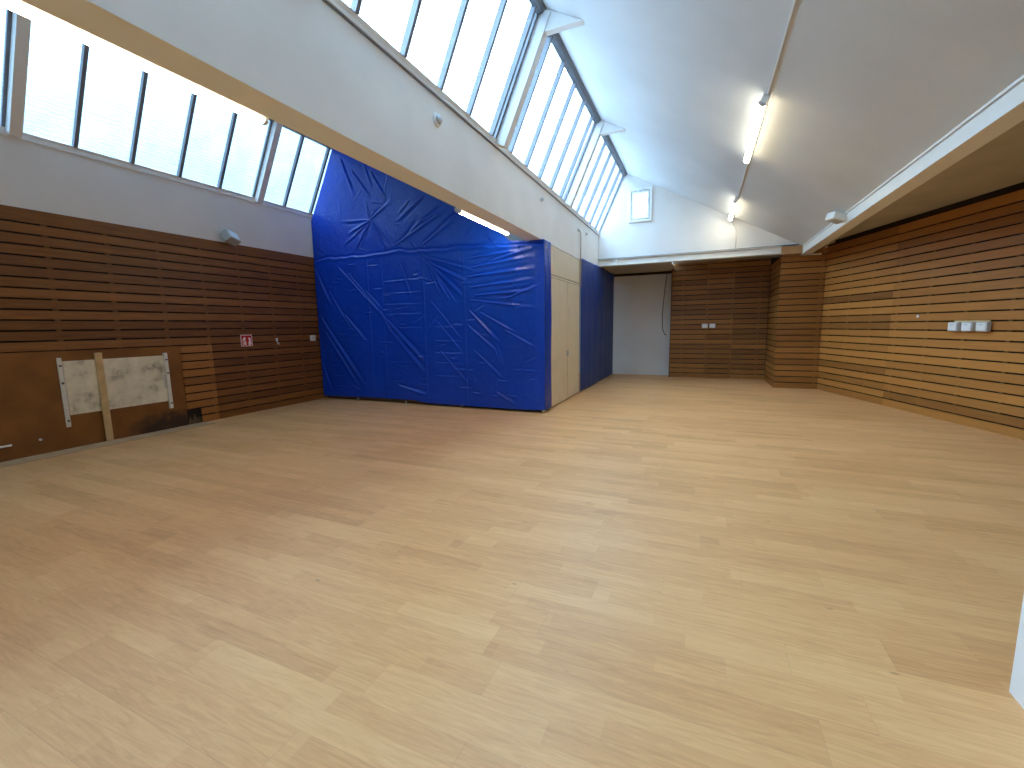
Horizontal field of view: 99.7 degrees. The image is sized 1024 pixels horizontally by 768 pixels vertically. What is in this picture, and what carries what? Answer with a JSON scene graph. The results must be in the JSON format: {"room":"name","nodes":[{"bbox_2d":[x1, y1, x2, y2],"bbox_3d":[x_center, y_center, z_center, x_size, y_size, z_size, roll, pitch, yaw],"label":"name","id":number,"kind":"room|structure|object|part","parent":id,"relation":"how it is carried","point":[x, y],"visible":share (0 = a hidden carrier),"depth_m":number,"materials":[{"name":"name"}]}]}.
{"room":"community hall","nodes":[
{"label":"community hall","id":0,"kind":"room"},
{"bbox_2d":[0,134,327,422],"bbox_3d":[-5.029,-1.272,7.087,0.300,3.720,17.200,2,8,23],"label":"wall","id":1,"kind":"structure","parent":0,"point":[95,254],"depth_m":6.35,"materials":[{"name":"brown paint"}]},
{"bbox_2d":[0,8,11,129],"bbox_3d":[-6.052,-3.295,3.380,0.702,1.254,2.895,2,8,23],"label":"window","id":2,"kind":"structure","parent":1,"relation":"in","point":[8,20],"depth_m":4.69,"materials":[{"name":"white paint"}]},
{"bbox_2d":[0,351,71,461],"bbox_3d":[-6.970,0.629,2.418,0.046,1.240,6.648,2,8,23],"label":"wall panel","id":3,"kind":"object","parent":1,"relation":"attached to","point":[31,404],"visible":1,"depth_m":5.16,"materials":[{"name":"brown wood"}]},
{"bbox_2d":[0,422,215,467],"bbox_3d":[-6.486,1.146,3.171,0.288,0.006,8.290,2,8,23],"label":"trim","id":4,"kind":"structure","parent":1,"relation":"attached to","point":[156,433],"depth_m":5.62,"materials":[{"name":"brown wood"}]},
{"bbox_2d":[56,353,173,426],"bbox_3d":[-5.394,0.036,5.953,0.053,0.877,1.217,2,8,23],"label":"board","id":5,"kind":"object","parent":1,"relation":"attached to","point":[130,381],"visible":1,"depth_m":5.92,"materials":[{"name":"white wood"}]},
{"bbox_3d":[-5.630,0.111,5.422,0.045,0.877,0.044,2,8,23],"label":"rail","id":6,"kind":"part","parent":5,"relation":"part of","materials":[{"name":"white metal"}]},
{"bbox_2d":[94,353,113,440],"bbox_3d":[-5.461,0.179,5.784,0.026,1.194,0.076,2,8,23],"label":"batten","id":7,"kind":"object","parent":5,"relation":"attached to","point":[98,358],"visible":1,"depth_m":5.77,"materials":[{"name":"beige wood"}]},
{"bbox_3d":[-5.164,-0.049,6.486,0.045,0.835,0.044,2,8,23],"label":"rail","id":8,"kind":"part","parent":5,"relation":"part of","materials":[{"name":"white metal"}]},
{"bbox_2d":[57,346,188,447],"bbox_3d":[-5.381,0.119,6.081,0.018,1.236,1.399,2,8,23],"label":"wall panel","id":9,"kind":"object","parent":1,"relation":"attached to","point":[87,428],"visible":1,"depth_m":6.12,"materials":[{"name":"brown wood"}]},
{"bbox_2d":[23,43,272,198],"bbox_3d":[-4.857,-3.677,6.111,0.702,1.254,2.895,2,8,23],"label":"window","id":10,"kind":"structure","parent":1,"relation":"in","point":[85,48],"depth_m":5.91,"materials":[{"name":"white paint"}]},
{"bbox_3d":[-5.143,-3.097,6.317,0.042,0.042,2.895,32,18,17],"label":"rail","id":11,"kind":"part","parent":10,"relation":"part of","materials":[{"name":"white paint"}]},
{"bbox_3d":[-4.850,-3.696,6.105,0.040,1.357,2.895,32,18,17],"label":"frame","id":12,"kind":"part","parent":10,"relation":"part of","materials":[{"name":"grey metal"}]},
{"bbox_2d":[0,129,312,217],"bbox_3d":[-5.030,-3.105,6.721,0.150,0.050,17.000,2,8,23],"label":"window sill","id":13,"kind":"structure","parent":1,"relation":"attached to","point":[33,140],"depth_m":6.06,"materials":[{"name":"white paint"}]},
{"bbox_2d":[220,229,240,245],"bbox_3d":[-4.679,-2.451,7.154,0.311,0.312,0.253,2,8,23],"label":"wall lamp","id":14,"kind":"object","parent":1,"relation":"attached to","point":[228,236],"visible":1,"depth_m":7.06,"materials":[{"name":"grey plastic"}]},
{"bbox_2d":[240,335,252,345],"bbox_3d":[-4.663,-0.765,7.592,0.007,0.200,0.210,2,8,23],"label":"fire sign","id":15,"kind":"object","parent":1,"relation":"attached to","point":[246,340],"visible":1,"depth_m":7.59,"materials":[{"name":"red plastic"}]},
{"bbox_2d":[264,135,330,215],"bbox_3d":[-3.661,-4.060,8.841,0.702,1.254,2.895,2,8,23],"label":"window","id":16,"kind":"structure","parent":1,"relation":"in","point":[299,147],"depth_m":8.14,"materials":[{"name":"white paint"}]},
{"bbox_3d":[-3.947,-3.479,9.047,0.042,0.042,2.895,32,18,17],"label":"rail","id":17,"kind":"part","parent":16,"relation":"part of","materials":[{"name":"white paint"}]},
{"bbox_2d":[310,335,315,340],"bbox_3d":[-4.083,-0.943,8.860,0.053,0.110,0.110,2,8,23],"label":"wall socket","id":18,"kind":"object","parent":1,"relation":"attached to","point":[312,337],"visible":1,"depth_m":8.83,"materials":[{"name":"white plastic"}]},
{"bbox_2d":[0,373,1023,767],"bbox_3d":[2.120,0.916,4.235,15.800,0.100,17.450,2,8,23],"label":"floor","id":19,"kind":"structure","parent":0,"point":[635,570],"depth_m":2.41,"materials":[{"name":"laminate"}]},
{"bbox_2d":[189,414,201,424],"bbox_3d":[-5.044,0.540,6.881,0.030,0.176,0.196,2,8,23],"label":"wood","id":20,"kind":"object","parent":19,"relation":"on","point":[195,420],"visible":1,"depth_m":6.87,"materials":[{"name":"brown wood"}]},
{"bbox_2d":[328,396,541,411],"bbox_3d":[-1.720,-0.958,8.114,4.860,2.720,0.130,2,8,23],"label":"framework","id":21,"kind":"object","parent":19,"relation":"on","point":[342,397],"visible":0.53,"depth_m":8.47,"materials":[{"name":"metal"}]},
{"bbox_2d":[542,289,545,412],"bbox_3d":[0.514,-0.895,7.098,0.048,2.790,0.065,2,8,23],"label":"post","id":22,"kind":"object","parent":19,"relation":"on","point":[543,411],"visible":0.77,"depth_m":7.04,"materials":[{"name":"blue plastic"}]},
{"bbox_2d":[551,246,579,407],"bbox_3d":[0.800,-1.088,8.418,0.585,2.815,2.010,2,8,23],"label":"door","id":23,"kind":"structure","parent":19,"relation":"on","point":[565,296],"depth_m":8.19,"materials":[{"name":"beige paint"}]},
{"bbox_3d":[0.861,-0.764,7.952,0.026,2.250,1.023,2,8,23],"label":"door","id":24,"kind":"part","parent":23,"relation":"part of","materials":[{"name":"beige paint"}]},
{"bbox_3d":[1.014,-2.230,8.172,0.022,0.473,1.916,2,8,23],"label":"panel","id":25,"kind":"part","parent":23,"relation":"part of","materials":[{"name":"beige paint"}]},
{"bbox_3d":[1.246,-0.887,8.831,0.026,2.250,0.875,2,8,23],"label":"door","id":26,"kind":"part","parent":23,"relation":"part of","materials":[{"name":"beige paint"}]},
{"bbox_2d":[764,244,827,388],"bbox_3d":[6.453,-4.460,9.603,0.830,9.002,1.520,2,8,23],"label":"wall","id":27,"kind":"structure","parent":19,"relation":"on","point":[796,300],"depth_m":9.35,"materials":[{"name":"brown wood"}]},
{"bbox_2d":[780,245,802,257],"bbox_3d":[5.939,-2.820,9.244,0.365,0.178,0.560,2,8,23],"label":"block","id":28,"kind":"object","parent":27,"relation":"on","point":[786,251],"visible":0.91,"depth_m":9.01,"materials":[{"name":"brown wood"}]},
{"bbox_2d":[1009,596,1023,708],"bbox_3d":[2.027,0.881,1.090,0.620,0.800,0.970,2,8,23],"label":"base cabinet","id":29,"kind":"object","parent":19,"relation":"on","point":[1016,689],"visible":1,"depth_m":1.65,"materials":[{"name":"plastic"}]},
{"bbox_2d":[502,192,672,374],"bbox_3d":[1.359,-2.963,13.408,6.840,5.200,0.200,2,8,23],"label":"wall","id":30,"kind":"structure","parent":0,"point":[640,344],"depth_m":12.44,"materials":[{"name":"white paint"}]},
{"bbox_2d":[614,271,671,276],"bbox_3d":[3.689,-3.115,12.228,1.600,0.065,0.049,2,8,23],"label":"trim","id":31,"kind":"structure","parent":30,"relation":"attached to","point":[661,272],"depth_m":12.19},
{"bbox_2d":[662,275,666,335],"bbox_3d":[4.286,-2.213,12.105,0.147,1.701,0.021,2,8,23],"label":"hanging cable","id":32,"kind":"object","parent":30,"relation":"hanging from","point":[666,275],"visible":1,"depth_m":12.14,"materials":[{"name":"grey plastic"}]},
{"bbox_2d":[601,263,673,273],"bbox_3d":[3.345,-3.060,11.386,1.680,0.060,2.270,2,8,23],"label":"ceiling","id":33,"kind":"structure","parent":0,"point":[658,267],"depth_m":11.30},
{"bbox_2d":[598,174,796,266],"bbox_3d":[4.069,-3.898,9.779,4.319,2.150,0.200,2,8,23],"label":"wall","id":34,"kind":"structure","parent":0,"point":[679,224],"depth_m":9.89,"materials":[{"name":"white paint"}]},
{"bbox_2d":[323,0,598,235],"bbox_3d":[-0.846,-2.682,3.792,0.012,0.012,14.899,2,8,23],"label":"trim","id":35,"kind":"structure","parent":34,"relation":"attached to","point":[325,1],"depth_m":3.91,"materials":[{"name":"grey metal"}]},
{"bbox_2d":[629,186,652,222],"bbox_3d":[3.013,-4.179,10.120,0.520,0.750,0.150,2,8,23],"label":"window","id":36,"kind":"structure","parent":34,"relation":"in","point":[648,190],"depth_m":10.06,"materials":[{"name":"white paint"}]},
{"bbox_3d":[3.006,-4.177,10.104,0.398,0.628,0.085,2,8,23],"label":"sash","id":37,"kind":"part","parent":36,"relation":"part of","materials":[{"name":"white glass"}]},
{"bbox_2d":[598,246,781,266],"bbox_3d":[3.889,-2.896,9.852,3.873,0.160,0.064,2,8,23],"label":"header beam","id":38,"kind":"structure","parent":34,"relation":"attached to","point":[774,249],"depth_m":9.77,"materials":[{"name":"paint"}]},
{"bbox_2d":[580,258,613,390],"bbox_3d":[2.210,-1.494,10.872,0.050,2.857,3.625,2,8,24],"label":"plastic sheet","id":39,"kind":"object","parent":38,"relation":"hanging from","point":[597,284],"visible":1,"depth_m":10.43,"materials":[{"name":"blue plastic"}]},
{"bbox_2d":[598,244,798,259],"bbox_3d":[4.029,-2.971,9.778,4.183,0.012,0.067,2,8,23],"label":"trim","id":40,"kind":"structure","parent":34,"relation":"attached to","point":[790,244],"depth_m":9.56,"materials":[{"name":"metal"}]},
{"bbox_2d":[668,253,826,379],"bbox_3d":[6.013,-1.729,11.323,3.475,3.150,0.600,2,8,23],"label":"wall","id":41,"kind":"structure","parent":0,"point":[733,295],"depth_m":11.26,"materials":[{"name":"brown wood"}]},
{"bbox_2d":[673,240,835,263],"bbox_3d":[5.636,-3.100,10.377,3.319,0.070,2.270,2,8,23],"label":"ceiling","id":42,"kind":"structure","parent":0,"point":[833,241],"depth_m":10.73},
{"bbox_2d":[543,0,1023,244],"bbox_3d":[1.399,-3.052,2.861,3.830,2.218,15.090,2,8,23],"label":"ceiling","id":43,"kind":"structure","parent":0,"point":[860,89],"depth_m":4.26,"materials":[{"name":"paint"}]},
{"bbox_2d":[334,0,537,141],"bbox_3d":[-0.510,-3.381,3.767,0.635,1.315,2.780,2,8,23],"label":"window","id":44,"kind":"structure","parent":43,"relation":"attached to","point":[353,10],"depth_m":4.31,"materials":[{"name":"white paint"}]},
{"bbox_3d":[-0.506,-3.400,3.763,0.040,1.383,2.780,28,17,18],"label":"frame","id":45,"kind":"part","parent":44,"relation":"part of","materials":[{"name":"grey metal"}]},
{"bbox_2d":[495,9,584,148],"bbox_3d":[0.280,-3.539,4.995,1.117,1.387,0.118,2,8,23],"label":"rafter","id":46,"kind":"object","parent":43,"relation":"attached to","point":[550,22],"visible":0.7,"depth_m":4.96,"materials":[{"name":"white paint"}]},
{"bbox_2d":[501,36,595,202],"bbox_3d":[0.644,-3.749,6.402,0.635,1.315,2.780,2,8,23],"label":"window","id":47,"kind":"structure","parent":43,"relation":"attached to","point":[548,42],"depth_m":6.29,"materials":[{"name":"white paint"}]},
{"bbox_3d":[0.389,-3.136,6.600,0.042,0.042,2.780,28,17,18],"label":"rail","id":48,"kind":"part","parent":47,"relation":"part of","materials":[{"name":"white paint"}]},
{"bbox_3d":[0.648,-3.769,6.397,0.040,1.383,2.780,28,17,18],"label":"frame","id":49,"kind":"part","parent":47,"relation":"part of","materials":[{"name":"grey metal"}]},
{"bbox_2d":[529,0,627,175],"bbox_3d":[-0.302,-3.981,3.370,0.105,0.115,14.897,2,8,23],"label":"ridge beam","id":50,"kind":"structure","parent":43,"relation":"attached to","point":[557,42],"depth_m":6.16,"materials":[{"name":"metal"}]},
{"bbox_2d":[564,120,625,206],"bbox_3d":[1.434,-3.908,7.630,1.117,1.387,0.118,2,8,23],"label":"rafter","id":51,"kind":"object","parent":43,"relation":"attached to","point":[603,128],"visible":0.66,"depth_m":7.60,"materials":[{"name":"white paint"}]},
{"bbox_2d":[568,136,623,232],"bbox_3d":[1.809,-4.122,9.063,0.635,1.315,2.838,2,8,23],"label":"window","id":52,"kind":"structure","parent":43,"relation":"attached to","point":[576,211],"depth_m":9.23,"materials":[{"name":"white paint"}]},
{"bbox_3d":[1.554,-3.509,9.261,0.042,0.042,2.838,28,17,18],"label":"rail","id":53,"kind":"part","parent":52,"relation":"part of","materials":[{"name":"white paint"}]},
{"bbox_3d":[1.813,-4.142,9.059,0.040,1.383,2.838,28,17,18],"label":"frame","id":54,"kind":"part","parent":52,"relation":"part of","materials":[{"name":"grey metal"}]},
{"bbox_2d":[728,197,738,220],"bbox_3d":[4.420,-3.478,8.628,0.103,0.113,1.520,2,8,23],"label":"tube light","id":55,"kind":"object","parent":43,"relation":"attached to","point":[735,202],"visible":1,"depth_m":8.40,"materials":[{"name":"white plastic"}]},
{"bbox_2d":[728,203,736,220],"bbox_3d":[4.401,-3.441,8.641,0.076,0.027,1.460,32,19,17],"label":"diffuser","id":56,"kind":"object","parent":55,"relation":"attached to","point":[734,205],"depth_m":8.60,"materials":[{"name":"white"}]},
{"bbox_2d":[743,94,769,163],"bbox_3d":[2.908,-2.995,5.175,0.103,0.113,1.760,2,8,23],"label":"tube light","id":57,"kind":"object","parent":43,"relation":"attached to","point":[763,103],"visible":1,"depth_m":4.88,"materials":[{"name":"white plastic"}]},
{"bbox_2d":[744,105,765,162],"bbox_3d":[2.889,-2.958,5.189,0.076,0.027,1.700,32,19,17],"label":"diffuser","id":58,"kind":"object","parent":57,"relation":"attached to","point":[760,109],"depth_m":5.01,"materials":[{"name":"white plastic"}]},
{"bbox_2d":[732,0,795,248],"bbox_3d":[1.878,-2.339,2.674,0.118,0.706,14.849,2,8,23],"label":"cable conduit","id":59,"kind":"object","parent":43,"relation":"attached to","point":[794,1],"visible":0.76,"depth_m":3.75,"materials":[{"name":"white plastic"}]},
{"bbox_2d":[802,74,1023,253],"bbox_3d":[3.153,-1.839,2.188,0.199,0.166,14.953,2,8,23],"label":"beam","id":60,"kind":"structure","parent":43,"relation":"attached to","point":[1004,111],"depth_m":3.84,"materials":[{"name":"white paint"}]},
{"bbox_2d":[825,211,846,223],"bbox_3d":[4.740,-2.430,6.316,0.221,0.155,0.164,-2,8,-4],"label":"box fixture","id":61,"kind":"object","parent":60,"relation":"attached to","point":[835,217],"visible":1,"depth_m":6.25,"materials":[{"name":"white plastic"}]},
{"bbox_2d":[817,182,1023,439],"bbox_3d":[5.867,-0.374,1.405,0.285,3.080,15.800,0,8,6],"label":"wall","id":62,"kind":"structure","parent":0,"point":[963,260],"depth_m":6.40,"materials":[{"name":"brown wood"}]},
{"bbox_2d":[954,320,990,322],"bbox_3d":[6.205,-0.790,5.839,0.006,0.137,0.520,0,8,6],"label":"board","id":63,"kind":"object","parent":62,"relation":"attached to","point":[976,321],"visible":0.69,"depth_m":5.77,"materials":[{"name":"beige wood"}]},
{"bbox_2d":[947,322,961,330],"bbox_3d":[6.186,-0.802,6.047,0.074,0.124,0.152,0,8,6],"label":"wall socket","id":64,"kind":"object","parent":63,"relation":"attached to","point":[952,326],"visible":1,"depth_m":6.01,"materials":[{"name":"grey plastic"}]},
{"bbox_2d":[961,322,975,330],"bbox_3d":[6.164,-0.774,5.840,0.074,0.124,0.152,0,8,6],"label":"wall socket","id":65,"kind":"object","parent":63,"relation":"attached to","point":[966,326],"visible":0.98,"depth_m":5.80,"materials":[{"name":"grey plastic"}]},
{"bbox_2d":[975,322,991,331],"bbox_3d":[6.141,-0.747,5.633,0.074,0.124,0.152,0,8,6],"label":"wall socket","id":66,"kind":"object","parent":63,"relation":"attached to","point":[980,326],"visible":1,"depth_m":5.59,"materials":[{"name":"grey plastic"}]},
{"bbox_2d":[834,120,1023,239],"bbox_3d":[6.462,-2.070,1.943,6.240,0.119,17.200,2,8,23],"label":"ceiling","id":67,"kind":"structure","parent":0,"point":[998,164],"depth_m":5.16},
{"bbox_3d":[-2.516,-3.304,5.702,4.125,2.390,17.200,2,8,23],"label":"ceiling","id":68,"kind":"structure","parent":0,"visible":0},
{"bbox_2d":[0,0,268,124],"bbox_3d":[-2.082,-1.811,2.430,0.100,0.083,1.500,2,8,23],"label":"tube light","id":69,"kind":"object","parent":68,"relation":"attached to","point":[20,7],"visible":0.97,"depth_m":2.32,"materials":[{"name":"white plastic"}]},
{"bbox_2d":[21,0,597,265],"bbox_3d":[-0.539,-2.426,4.849,0.244,0.810,17.000,2,8,23],"label":"beam","id":70,"kind":"structure","parent":68,"relation":"attached to","point":[299,65],"depth_m":2.97,"materials":[{"name":"paint"}]},
{"bbox_2d":[311,148,551,409],"bbox_3d":[-1.696,-2.078,7.999,4.963,4.880,0.405,2,8,23],"label":"tarpaulin","id":71,"kind":"object","parent":70,"relation":"hanging from","point":[420,299],"visible":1,"depth_m":7.88,"materials":[{"name":"blue plastic"}]},
{"bbox_2d":[433,112,441,126],"bbox_3d":[-0.695,-2.511,4.102,0.055,0.120,0.120,2,8,23],"label":"wall sensor","id":72,"kind":"object","parent":70,"relation":"attached to","point":[437,119],"visible":1,"depth_m":4.08,"materials":[{"name":"white plastic"}]},
{"bbox_2d":[327,0,598,234],"bbox_3d":[-0.963,-2.708,3.839,0.286,0.030,14.899,2,8,23],"label":"windowsill","id":73,"kind":"object","parent":70,"relation":"on","point":[338,7],"visible":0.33,"depth_m":3.94,"materials":[{"name":"white paint"}]},
{"bbox_2d":[577,228,580,285],"bbox_3d":[1.403,-2.613,8.924,0.048,1.145,0.238,2,8,23],"label":"conduit","id":74,"kind":"object","parent":70,"relation":"attached to","point":[578,229],"visible":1,"depth_m":9.00,"materials":[{"name":"grey metal"}]},
{"bbox_2d":[269,118,455,207],"bbox_3d":[-4.379,-4.316,6.260,0.110,0.130,16.990,2,8,23],"label":"ridge beam","id":75,"kind":"structure","parent":68,"relation":"attached to","point":[290,129],"depth_m":7.88,"materials":[{"name":"metal"}]},
{"bbox_2d":[5,11,30,137],"bbox_3d":[-5.420,-3.465,4.733,0.794,1.306,0.108,2,8,23],"label":"rafter","id":76,"kind":"object","parent":75,"relation":"attached to","point":[20,25],"visible":0.86,"depth_m":4.72,"materials":[{"name":"white paint"}]},
{"bbox_2d":[254,121,282,202],"bbox_3d":[-4.224,-3.847,7.463,0.794,1.306,0.108,2,8,23],"label":"rafter","id":77,"kind":"object","parent":75,"relation":"attached to","point":[276,128],"visible":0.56,"depth_m":7.42,"materials":[{"name":"white paint"}]},
{"bbox_2d":[454,207,509,234],"bbox_3d":[-0.391,-2.352,6.291,0.100,0.083,1.560,2,8,23],"label":"tube light","id":78,"kind":"object","parent":68,"relation":"attached to","point":[457,210],"visible":0.97,"depth_m":6.07,"materials":[{"name":"white plastic"}]}
]}

